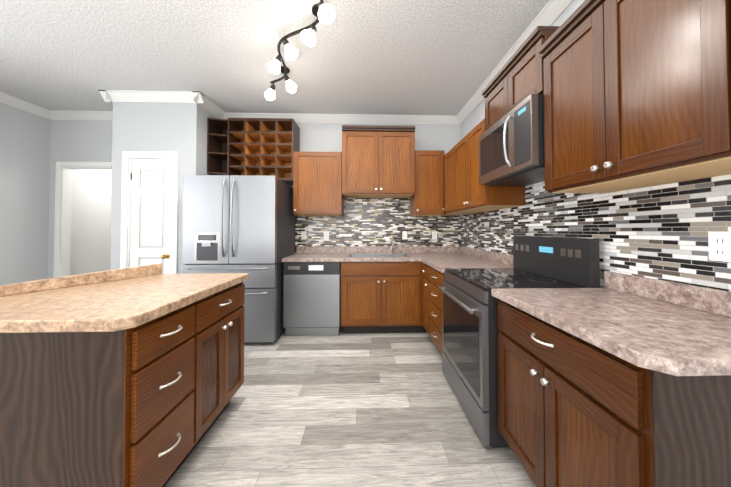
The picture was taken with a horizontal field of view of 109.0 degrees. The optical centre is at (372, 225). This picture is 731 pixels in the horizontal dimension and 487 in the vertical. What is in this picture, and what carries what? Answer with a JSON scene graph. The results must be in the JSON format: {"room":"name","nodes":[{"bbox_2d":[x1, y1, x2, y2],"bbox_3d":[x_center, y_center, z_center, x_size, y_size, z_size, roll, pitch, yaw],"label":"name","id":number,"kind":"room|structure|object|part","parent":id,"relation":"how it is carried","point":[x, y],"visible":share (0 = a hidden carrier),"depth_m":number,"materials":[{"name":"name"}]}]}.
{"room":"kitchen","nodes":[
{"label":"kitchen","id":0,"kind":"room"},
{"bbox_2d":[0,102,111,284],"bbox_3d":[-4.463,-0.177,1.134,0.120,2.880,8.190,0,-1,-2],"label":"wall","id":1,"kind":"structure","parent":0,"point":[25,137],"depth_m":3.46,"materials":[{"name":"grey paint"}]},
{"bbox_2d":[0,91,47,118],"bbox_3d":[-4.339,-1.580,0.411,0.085,0.100,6.450,0,-1,-2],"label":"crown molding","id":2,"kind":"structure","parent":1,"relation":"attached to","point":[5,98],"depth_m":3.30,"materials":[{"name":"white"}]},
{"bbox_2d":[110,102,216,273],"bbox_3d":[-2.624,-0.139,3.390,0.985,2.880,0.550,0,-1,-2],"label":"wall","id":3,"kind":"structure","parent":0,"point":[181,128],"depth_m":3.13,"materials":[{"name":"grey paint"}]},
{"bbox_2d":[130,159,171,273],"bbox_3d":[-2.655,0.238,3.105,0.492,2.092,0.116,0,-1,-2],"label":"pantry door","id":4,"kind":"structure","parent":3,"relation":"in","point":[151,203],"depth_m":3.14,"materials":[{"name":"white wood"}]},
{"bbox_2d":[99,90,207,103],"bbox_3d":[-2.614,-1.534,3.098,1.155,0.100,0.085,0,-1,-2],"label":"crown molding","id":5,"kind":"structure","parent":3,"relation":"attached to","point":[197,97],"depth_m":3.09,"materials":[{"name":"white"}]},
{"bbox_2d":[198,99,223,118],"bbox_3d":[-2.088,-1.529,3.391,0.085,0.100,0.450,0,-1,-2],"label":"crown molding","id":6,"kind":"structure","parent":3,"relation":"attached to","point":[210,107],"depth_m":3.42,"materials":[{"name":"white"}]},
{"bbox_2d":[48,120,459,278],"bbox_3d":[-1.597,-0.132,3.757,6.010,2.880,0.120,0,-1,-2],"label":"wall","id":7,"kind":"structure","parent":0,"point":[80,141],"depth_m":3.65,"materials":[{"name":"grey paint"}]},
{"bbox_2d":[48,110,112,120],"bbox_3d":[-3.755,-1.525,3.612,1.265,0.100,0.085,0,-1,-2],"label":"crown molding","id":8,"kind":"structure","parent":7,"relation":"attached to","point":[52,114],"depth_m":3.60,"materials":[{"name":"white"}]},
{"bbox_2d":[207,118,227,174],"bbox_3d":[-2.002,-1.031,3.529,0.261,0.720,0.338,0,-1,-2],"label":"corner shelf","id":9,"kind":"object","parent":7,"relation":"attached to","point":[217,132],"visible":0.46,"depth_m":3.47,"materials":[{"name":"brown wood"}]},
{"bbox_2d":[227,118,299,184],"bbox_3d":[-1.449,-0.986,3.540,0.841,0.810,0.348,0,-1,-2],"label":"wine rack","id":10,"kind":"object","parent":7,"relation":"attached to","point":[263,146],"visible":0.92,"depth_m":3.45,"materials":[{"name":"brown wood"}]},
{"bbox_2d":[293,152,343,215],"bbox_3d":[-0.710,-0.549,3.531,0.628,0.824,0.400,0,-1,-2],"label":"upper cabinet","id":11,"kind":"object","parent":7,"relation":"attached to","point":[317,183],"visible":1,"depth_m":3.37,"materials":[{"name":"brown wood"}]},
{"bbox_2d":[224,112,455,124],"bbox_3d":[-0.474,-1.523,3.712,3.330,0.100,0.085,0,-1,-2],"label":"crown molding","id":12,"kind":"structure","parent":7,"relation":"attached to","point":[299,118],"depth_m":3.71,"materials":[{"name":"white"}]},
{"bbox_2d":[295,198,458,252],"bbox_3d":[0.049,-0.025,3.741,2.460,0.835,0.008,0,-1,-2],"label":"tile backsplash","id":13,"kind":"structure","parent":7,"relation":"attached to","point":[365,222],"depth_m":3.74,"materials":[{"name":"tile"}]},
{"bbox_2d":[301,231,305,239],"bbox_3d":[-0.970,0.137,3.700,0.072,0.116,0.008,0,-1,-2],"label":"electrical outlet","id":14,"kind":"object","parent":13,"relation":"attached to","point":[303,234],"visible":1,"depth_m":3.70,"materials":[{"name":"white plastic"}]},
{"bbox_2d":[324,231,328,238],"bbox_3d":[-0.650,0.137,3.709,0.072,0.116,0.008,0,-1,-2],"label":"electrical outlet","id":15,"kind":"object","parent":13,"relation":"attached to","point":[326,234],"visible":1,"depth_m":3.71,"materials":[{"name":"white plastic"}]},
{"bbox_2d":[402,231,406,238],"bbox_3d":[0.469,0.138,3.743,0.072,0.116,0.008,0,-1,-2],"label":"electrical outlet","id":16,"kind":"object","parent":13,"relation":"attached to","point":[404,234],"visible":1,"depth_m":3.74,"materials":[{"name":"white plastic"}]},
{"bbox_2d":[432,231,436,238],"bbox_3d":[0.899,0.138,3.756,0.072,0.116,0.008,0,-1,-2],"label":"electrical outlet","id":17,"kind":"object","parent":13,"relation":"attached to","point":[434,234],"visible":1,"depth_m":3.75,"materials":[{"name":"white plastic"}]},
{"bbox_2d":[342,125,414,197],"bbox_3d":[0.077,-0.839,3.535,0.939,0.874,0.450,0,-1,-2],"label":"upper cabinet","id":18,"kind":"object","parent":7,"relation":"attached to","point":[378,161],"visible":1,"depth_m":3.35,"materials":[{"name":"brown wood"}]},
{"bbox_2d":[410,150,444,215],"bbox_3d":[0.751,-0.565,3.576,0.403,0.852,0.400,0,-1,-2],"label":"upper cabinet","id":19,"kind":"object","parent":7,"relation":"attached to","point":[427,198],"visible":0.98,"depth_m":3.41,"materials":[{"name":"brown wood"}]},
{"bbox_2d":[0,0,548,115],"bbox_3d":[-1.522,-1.665,1.314,6.010,0.100,8.320,0,-1,-2],"label":"ceiling","id":20,"kind":"structure","parent":0,"point":[409,57],"depth_m":2.39,"materials":[{"name":"white paint"}]},
{"bbox_2d":[264,0,334,100],"bbox_3d":[-0.694,-1.468,2.248,0.860,0.260,1.178,0,-1,-2],"label":"track light","id":21,"kind":"object","parent":20,"relation":"attached to","point":[323,12],"visible":1,"depth_m":2.07,"materials":[{"name":"white glass"}]},
{"bbox_2d":[164,327,535,486],"bbox_3d":[-1.522,1.295,1.263,6.010,0.060,8.320,0,-1,-2],"label":"floor","id":22,"kind":"structure","parent":0,"point":[341,409],"depth_m":1.65,"materials":[{"name":"grey wood"}]},
{"bbox_2d":[0,263,248,486],"bbox_3d":[-1.432,0.768,1.426,1.104,1.000,1.028,0,-1,-2],"label":"kitchen island","id":23,"kind":"object","parent":22,"relation":"on","point":[145,404],"depth_m":1.01,"materials":[{"name":"brown wood"}]},
{"bbox_3d":[-1.445,0.330,1.433,1.078,0.125,1.028,0,-1,-2],"label":"kitchen island top","id":24,"kind":"part","parent":23,"relation":"part of","materials":[{"name":"beige stone"}]},
{"bbox_2d":[182,175,294,342],"bbox_3d":[-1.547,0.380,3.175,0.975,1.835,0.908,0,-1,-2],"label":"fridge","id":25,"kind":"object","parent":22,"relation":"on","point":[238,223],"visible":0.79,"depth_m":2.80,"materials":[{"name":"grey metal"}]},
{"bbox_2d":[283,262,340,335],"bbox_3d":[-0.716,0.867,3.353,0.658,0.868,0.647,0,-1,-2],"label":"dishwasher","id":26,"kind":"object","parent":22,"relation":"on","point":[311,298],"visible":0.9,"depth_m":3.03,"materials":[{"name":"grey metal"}]},
{"bbox_2d":[341,261,420,333],"bbox_3d":[0.087,0.864,3.385,0.935,0.876,0.650,0,-1,-2],"label":"base cabinet","id":27,"kind":"object","parent":22,"relation":"on","point":[391,297],"depth_m":3.07,"materials":[{"name":"brown wood"}]},
{"bbox_2d":[282,237,472,261],"bbox_3d":[0.115,0.368,3.388,2.350,0.425,0.685,0,-1,-2],"label":"countertop","id":28,"kind":"structure","parent":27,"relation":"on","point":[392,253],"depth_m":3.61,"materials":[{"name":"stone"}]},
{"bbox_2d":[389,237,397,253],"bbox_3d":[0.306,0.274,3.578,0.123,0.231,0.240,0,-1,-2],"label":"faucet","id":29,"kind":"object","parent":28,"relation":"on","point":[393,249],"depth_m":3.66,"materials":[{"name":"silver metal"}]},
{"bbox_2d":[421,262,424,332],"bbox_3d":[0.944,0.856,2.940,0.700,0.876,0.332,0,-1,-2],"label":"base cabinet","id":30,"kind":"object","parent":22,"relation":"on","point":[422,264],"depth_m":3.09,"materials":[{"name":"brown wood"}]},
{"bbox_2d":[425,264,444,355],"bbox_3d":[0.956,0.849,2.541,0.700,0.876,0.580,0,-1,-2],"label":"base cabinet","id":31,"kind":"object","parent":22,"relation":"on","point":[433,278],"depth_m":2.53,"materials":[{"name":"brown wood"}]},
{"bbox_2d":[420,249,512,272],"bbox_3d":[0.947,0.347,2.665,0.730,0.135,0.810,0,-1,-2],"label":"countertop","id":32,"kind":"structure","parent":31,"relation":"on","point":[440,258],"depth_m":2.83,"materials":[{"name":"stone"}]},
{"bbox_2d":[438,236,602,447],"bbox_3d":[0.938,0.678,1.862,0.756,1.195,0.766,0,-1,-2],"label":"range","id":33,"kind":"object","parent":22,"relation":"on","point":[470,329],"visible":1,"depth_m":1.65,"materials":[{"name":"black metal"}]},
{"bbox_2d":[497,300,730,486],"bbox_3d":[1.012,0.824,1.077,0.677,0.875,0.787,0,-1,-2],"label":"base cabinet","id":34,"kind":"object","parent":22,"relation":"on","point":[574,411],"visible":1,"depth_m":0.83,"materials":[{"name":"brown wood"}]},
{"bbox_2d":[491,271,730,375],"bbox_3d":[1.022,0.319,1.072,0.678,0.135,0.819,0,-1,-2],"label":"countertop","id":35,"kind":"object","parent":34,"relation":"on","point":[672,328],"visible":1,"depth_m":0.98,"materials":[{"name":"stone"}]},
{"bbox_2d":[460,0,604,287],"bbox_3d":[1.449,-0.188,0.504,0.120,2.880,6.570,0,-1,-2],"label":"wall","id":36,"kind":"structure","parent":0,"point":[475,117],"depth_m":3.15,"materials":[{"name":"grey paint"}]},
{"bbox_2d":[442,151,449,213],"bbox_3d":[1.127,-0.547,3.188,0.360,0.770,0.440,0,-1,-2],"label":"upper cabinet","id":37,"kind":"object","parent":36,"relation":"attached to","point":[446,208],"depth_m":3.30,"materials":[{"name":"brown wood"}]},
{"bbox_2d":[443,214,465,215],"bbox_3d":[1.115,-0.541,3.567,0.360,0.770,0.435,0,-1,-2],"label":"upper cabinet","id":38,"kind":"object","parent":36,"relation":"attached to","point":[445,214],"depth_m":3.52,"materials":[{"name":"brown wood"}]},
{"bbox_2d":[450,118,524,213],"bbox_3d":[1.143,-0.556,2.675,0.360,0.770,0.825,0,-1,-2],"label":"upper cabinet","id":39,"kind":"object","parent":36,"relation":"attached to","point":[465,193],"depth_m":2.56,"materials":[{"name":"brown wood"}]},
{"bbox_2d":[452,0,573,124],"bbox_3d":[1.345,-1.577,0.584,0.085,0.100,6.450,0,-1,-2],"label":"crown molding","id":40,"kind":"structure","parent":36,"relation":"attached to","point":[551,12],"depth_m":2.22,"materials":[{"name":"white"}]},
{"bbox_2d":[482,26,559,130],"bbox_3d":[1.154,-0.971,1.899,0.385,0.397,0.733,0,-1,-2],"label":"upper cabinet","id":41,"kind":"object","parent":36,"relation":"attached to","point":[517,79],"visible":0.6,"depth_m":1.77,"materials":[{"name":"red wood"}]},
{"bbox_2d":[478,94,544,185],"bbox_3d":[1.107,-0.557,1.891,0.475,0.429,0.712,0,-1,-2],"label":"microwave","id":42,"kind":"object","parent":41,"relation":"attached to","point":[511,147],"visible":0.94,"depth_m":1.73,"materials":[{"name":"silver metal"}]},
{"bbox_2d":[459,174,730,291],"bbox_3d":[1.348,-0.060,1.709,0.008,0.835,4.150,0,-1,-2],"label":"tile backsplash","id":43,"kind":"structure","parent":36,"relation":"attached to","point":[659,232],"depth_m":1.34,"materials":[{"name":"tile"}]},
{"bbox_2d":[708,231,730,261],"bbox_3d":[1.361,0.081,1.017,0.008,0.116,0.072,0,-1,-2],"label":"electrical outlet","id":44,"kind":"object","parent":43,"relation":"attached to","point":[719,244],"visible":1,"depth_m":1.02,"materials":[{"name":"white plastic"}]},
{"bbox_2d":[539,0,730,192],"bbox_3d":[1.174,-0.618,1.138,0.390,0.849,0.770,0,-1,-2],"label":"upper cabinet","id":45,"kind":"object","parent":36,"relation":"attached to","point":[637,93],"visible":1,"depth_m":1.01,"materials":[{"name":"red wood"}]}
]}

